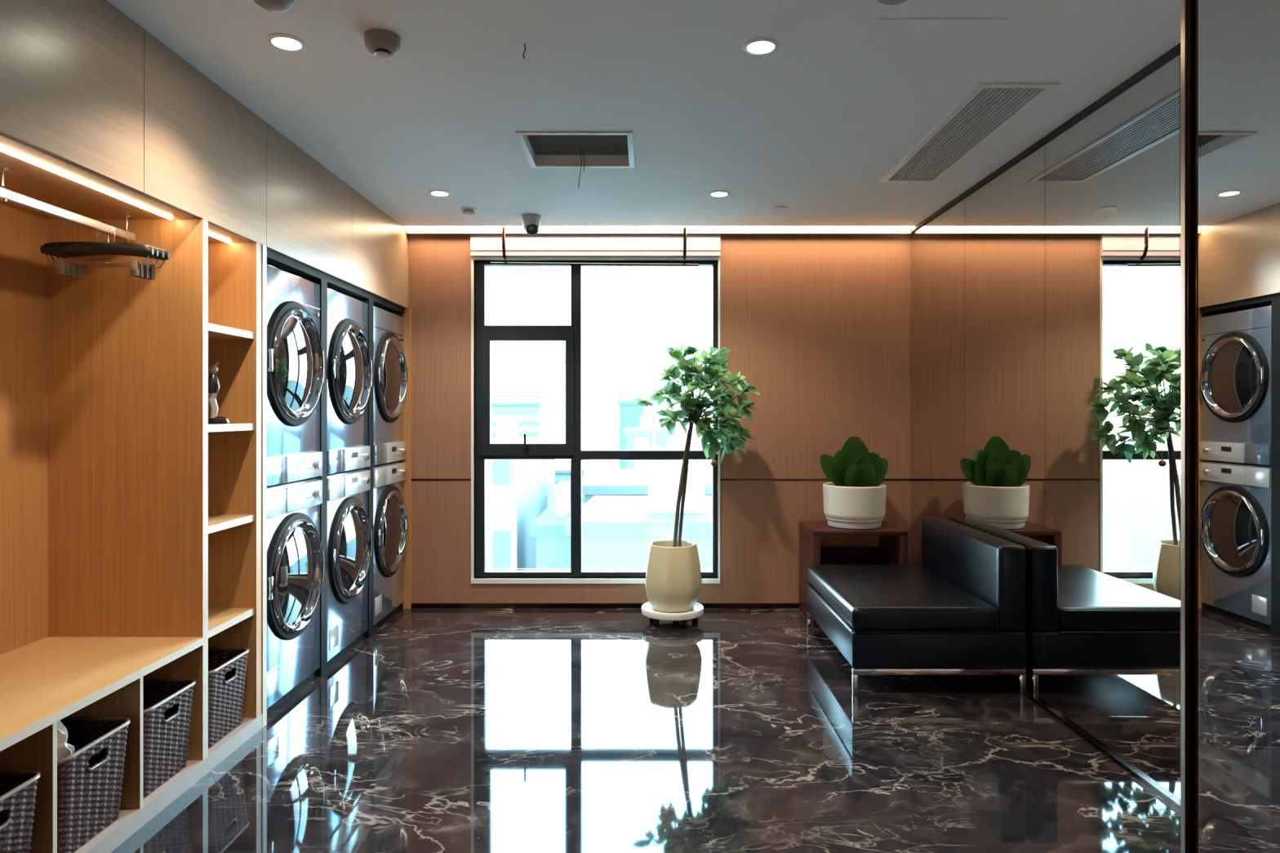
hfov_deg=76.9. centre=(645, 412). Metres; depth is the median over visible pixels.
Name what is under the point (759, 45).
recessed light
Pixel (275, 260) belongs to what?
trim
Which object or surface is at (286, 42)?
recessed light
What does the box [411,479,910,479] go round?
trim
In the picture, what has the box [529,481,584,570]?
building
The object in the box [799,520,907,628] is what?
side table
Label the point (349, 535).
washing machine
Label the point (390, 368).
dryer
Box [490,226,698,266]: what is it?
rod
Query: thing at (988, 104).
ceiling vent
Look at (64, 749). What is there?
plastic bag
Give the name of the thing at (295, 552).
washing machine
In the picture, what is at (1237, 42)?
mirror panel
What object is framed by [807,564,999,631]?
seat cushion
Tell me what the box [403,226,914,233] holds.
ceiling light strip
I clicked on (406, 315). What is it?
trim
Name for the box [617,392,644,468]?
building
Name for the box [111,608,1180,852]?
floor
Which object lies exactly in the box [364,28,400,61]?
smoke detector
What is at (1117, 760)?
baseboard
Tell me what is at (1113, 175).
mirror panel
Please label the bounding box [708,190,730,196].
recessed light
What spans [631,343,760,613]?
potted tree
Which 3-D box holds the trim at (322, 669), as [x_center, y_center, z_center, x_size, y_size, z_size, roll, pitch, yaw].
[-1.657,0.330,4.106,0.034,2.010,0.076,0,0,0]
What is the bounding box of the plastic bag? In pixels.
[57,720,75,759]
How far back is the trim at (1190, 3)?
1.56 m
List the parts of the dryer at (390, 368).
water drawer, door, door glass, control panel, door handle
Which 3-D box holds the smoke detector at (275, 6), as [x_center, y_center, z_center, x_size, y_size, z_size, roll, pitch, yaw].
[-1.100,-1.218,2.375,0.120,0.045,0.120,0,0,0]
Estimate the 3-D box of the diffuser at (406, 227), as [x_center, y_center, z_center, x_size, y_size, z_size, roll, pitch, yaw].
[0.086,-1.242,5.399,3.406,0.008,0.072,0,0,0]
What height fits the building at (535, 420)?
25.162 m
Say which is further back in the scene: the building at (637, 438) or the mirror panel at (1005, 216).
the building at (637, 438)
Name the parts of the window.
handle, casement sash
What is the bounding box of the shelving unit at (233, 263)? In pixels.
[205,219,262,774]
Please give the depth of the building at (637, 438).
55.00 m
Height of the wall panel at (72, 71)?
0.530 m
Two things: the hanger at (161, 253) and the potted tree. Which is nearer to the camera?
the hanger at (161, 253)
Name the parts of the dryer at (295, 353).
water drawer, door, door glass, control panel, door handle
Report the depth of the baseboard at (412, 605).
5.49 m
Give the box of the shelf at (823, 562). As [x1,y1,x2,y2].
[820,559,888,564]
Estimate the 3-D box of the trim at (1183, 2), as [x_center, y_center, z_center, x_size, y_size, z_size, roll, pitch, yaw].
[1.051,0.048,1.574,0.004,2.575,0.012,0,0,0]
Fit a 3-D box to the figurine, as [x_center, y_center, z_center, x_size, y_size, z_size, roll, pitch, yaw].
[-1.705,-0.078,3.208,0.084,0.248,0.087,0,0,0]
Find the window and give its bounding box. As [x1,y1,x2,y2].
[471,257,719,583]
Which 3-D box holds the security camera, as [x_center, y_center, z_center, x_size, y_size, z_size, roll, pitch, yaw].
[-0.722,-1.177,5.080,0.124,0.127,0.124,0,0,0]
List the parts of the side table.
panel, rail, panel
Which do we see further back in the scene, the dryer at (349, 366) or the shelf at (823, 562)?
the shelf at (823, 562)
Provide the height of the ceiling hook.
0.051 m
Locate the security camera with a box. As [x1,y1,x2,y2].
[521,213,541,235]
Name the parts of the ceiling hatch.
frame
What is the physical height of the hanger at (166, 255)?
0.195 m
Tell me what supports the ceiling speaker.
attached to the ceiling
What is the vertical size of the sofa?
0.705 m
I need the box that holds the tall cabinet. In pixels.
[0,133,205,852]
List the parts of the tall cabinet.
panel, hanging rail, soffit panel, panel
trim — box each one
[262,244,266,727]
[266,248,404,312]
[314,278,327,676]
[363,298,373,637]
[402,307,411,608]
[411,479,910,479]
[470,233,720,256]
[908,42,1180,234]
[1180,0,1186,852]
[1186,0,1195,852]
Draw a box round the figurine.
[208,361,230,423]
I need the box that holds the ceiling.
[106,0,1180,226]
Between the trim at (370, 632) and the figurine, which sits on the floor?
the trim at (370, 632)
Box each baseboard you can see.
[410,603,799,608]
[998,675,1180,811]
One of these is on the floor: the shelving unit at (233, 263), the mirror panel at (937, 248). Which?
the shelving unit at (233, 263)
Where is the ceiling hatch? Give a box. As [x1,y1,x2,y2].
[515,131,634,188]
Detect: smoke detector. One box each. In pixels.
[253,0,294,12]
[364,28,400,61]
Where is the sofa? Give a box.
[806,516,1026,696]
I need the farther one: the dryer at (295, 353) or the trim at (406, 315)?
the trim at (406, 315)
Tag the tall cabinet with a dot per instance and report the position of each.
(103, 372)
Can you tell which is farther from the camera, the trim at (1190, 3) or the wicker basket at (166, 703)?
the wicker basket at (166, 703)
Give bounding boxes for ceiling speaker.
[876,0,907,4]
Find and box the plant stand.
[640,601,703,627]
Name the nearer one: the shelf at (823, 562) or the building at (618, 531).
the shelf at (823, 562)
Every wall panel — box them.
[0,0,143,192]
[138,28,266,245]
[266,122,352,284]
[350,188,408,307]
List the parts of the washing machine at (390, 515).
detergent drawer, kick plate, door, door glass, control panel, door handle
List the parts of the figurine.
stem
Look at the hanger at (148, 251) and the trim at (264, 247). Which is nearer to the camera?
the hanger at (148, 251)
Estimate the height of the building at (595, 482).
21.493 m
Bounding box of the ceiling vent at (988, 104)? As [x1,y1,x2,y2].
[880,83,1060,182]
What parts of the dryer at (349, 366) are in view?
water drawer, door, door glass, control panel, door handle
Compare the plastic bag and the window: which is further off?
the window
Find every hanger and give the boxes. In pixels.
[40,217,154,276]
[47,219,158,277]
[53,221,164,279]
[61,222,169,279]
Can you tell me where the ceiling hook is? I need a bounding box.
[522,43,526,58]
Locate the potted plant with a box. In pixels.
[819,436,888,529]
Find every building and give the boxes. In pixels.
[486,415,551,570]
[491,394,556,506]
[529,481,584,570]
[555,459,619,503]
[564,472,711,570]
[582,459,711,503]
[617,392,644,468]
[623,415,674,468]
[646,431,663,450]
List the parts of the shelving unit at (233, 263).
panel, panel, shelf, shelf, shelf, shelf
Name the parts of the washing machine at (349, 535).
detergent drawer, kick plate, door, door glass, control panel, door handle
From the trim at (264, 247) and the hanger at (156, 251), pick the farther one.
the trim at (264, 247)
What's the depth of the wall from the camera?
5.50 m
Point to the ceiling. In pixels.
(793, 127)
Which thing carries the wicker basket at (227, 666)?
on the shelving unit at (233, 263)
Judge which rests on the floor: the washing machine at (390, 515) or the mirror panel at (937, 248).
the washing machine at (390, 515)
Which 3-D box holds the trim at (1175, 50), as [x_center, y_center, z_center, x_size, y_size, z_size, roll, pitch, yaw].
[1.800,-1.228,3.535,0.018,0.023,3.930,0,0,0]
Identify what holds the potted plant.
on the side table
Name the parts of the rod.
rod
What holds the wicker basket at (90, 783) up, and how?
on the tall cabinet
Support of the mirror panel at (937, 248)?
attached to the wall
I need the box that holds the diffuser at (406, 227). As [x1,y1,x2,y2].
[403,226,914,228]
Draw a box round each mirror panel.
[910,197,964,566]
[964,143,1044,703]
[1044,52,1180,802]
[1195,0,1279,852]
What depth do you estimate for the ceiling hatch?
3.83 m
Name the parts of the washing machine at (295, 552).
detergent drawer, kick plate, door, door glass, control panel, door handle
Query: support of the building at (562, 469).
on the ground
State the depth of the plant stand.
4.99 m
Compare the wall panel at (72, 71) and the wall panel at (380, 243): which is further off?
the wall panel at (380, 243)
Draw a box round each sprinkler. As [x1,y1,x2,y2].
[460,206,476,213]
[771,205,787,210]
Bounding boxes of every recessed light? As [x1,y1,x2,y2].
[266,32,306,51]
[428,189,451,195]
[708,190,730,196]
[742,36,779,54]
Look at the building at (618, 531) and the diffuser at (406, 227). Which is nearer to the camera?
the diffuser at (406, 227)
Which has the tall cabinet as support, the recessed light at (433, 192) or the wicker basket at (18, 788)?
the wicker basket at (18, 788)
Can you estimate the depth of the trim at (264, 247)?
3.43 m
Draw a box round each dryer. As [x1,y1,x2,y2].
[266,264,324,487]
[327,288,372,475]
[373,306,408,466]
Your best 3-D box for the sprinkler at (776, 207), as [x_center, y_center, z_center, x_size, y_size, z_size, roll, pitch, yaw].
[0.810,-1.236,4.880,0.096,0.008,0.096,0,0,0]
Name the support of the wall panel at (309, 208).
attached to the wall
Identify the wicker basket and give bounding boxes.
[0,769,40,852]
[57,717,130,852]
[142,679,195,797]
[208,647,248,747]
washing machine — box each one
[266,477,324,716]
[327,468,372,667]
[373,461,408,631]
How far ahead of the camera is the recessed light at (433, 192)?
4.53 m
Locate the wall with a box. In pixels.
[391,227,910,608]

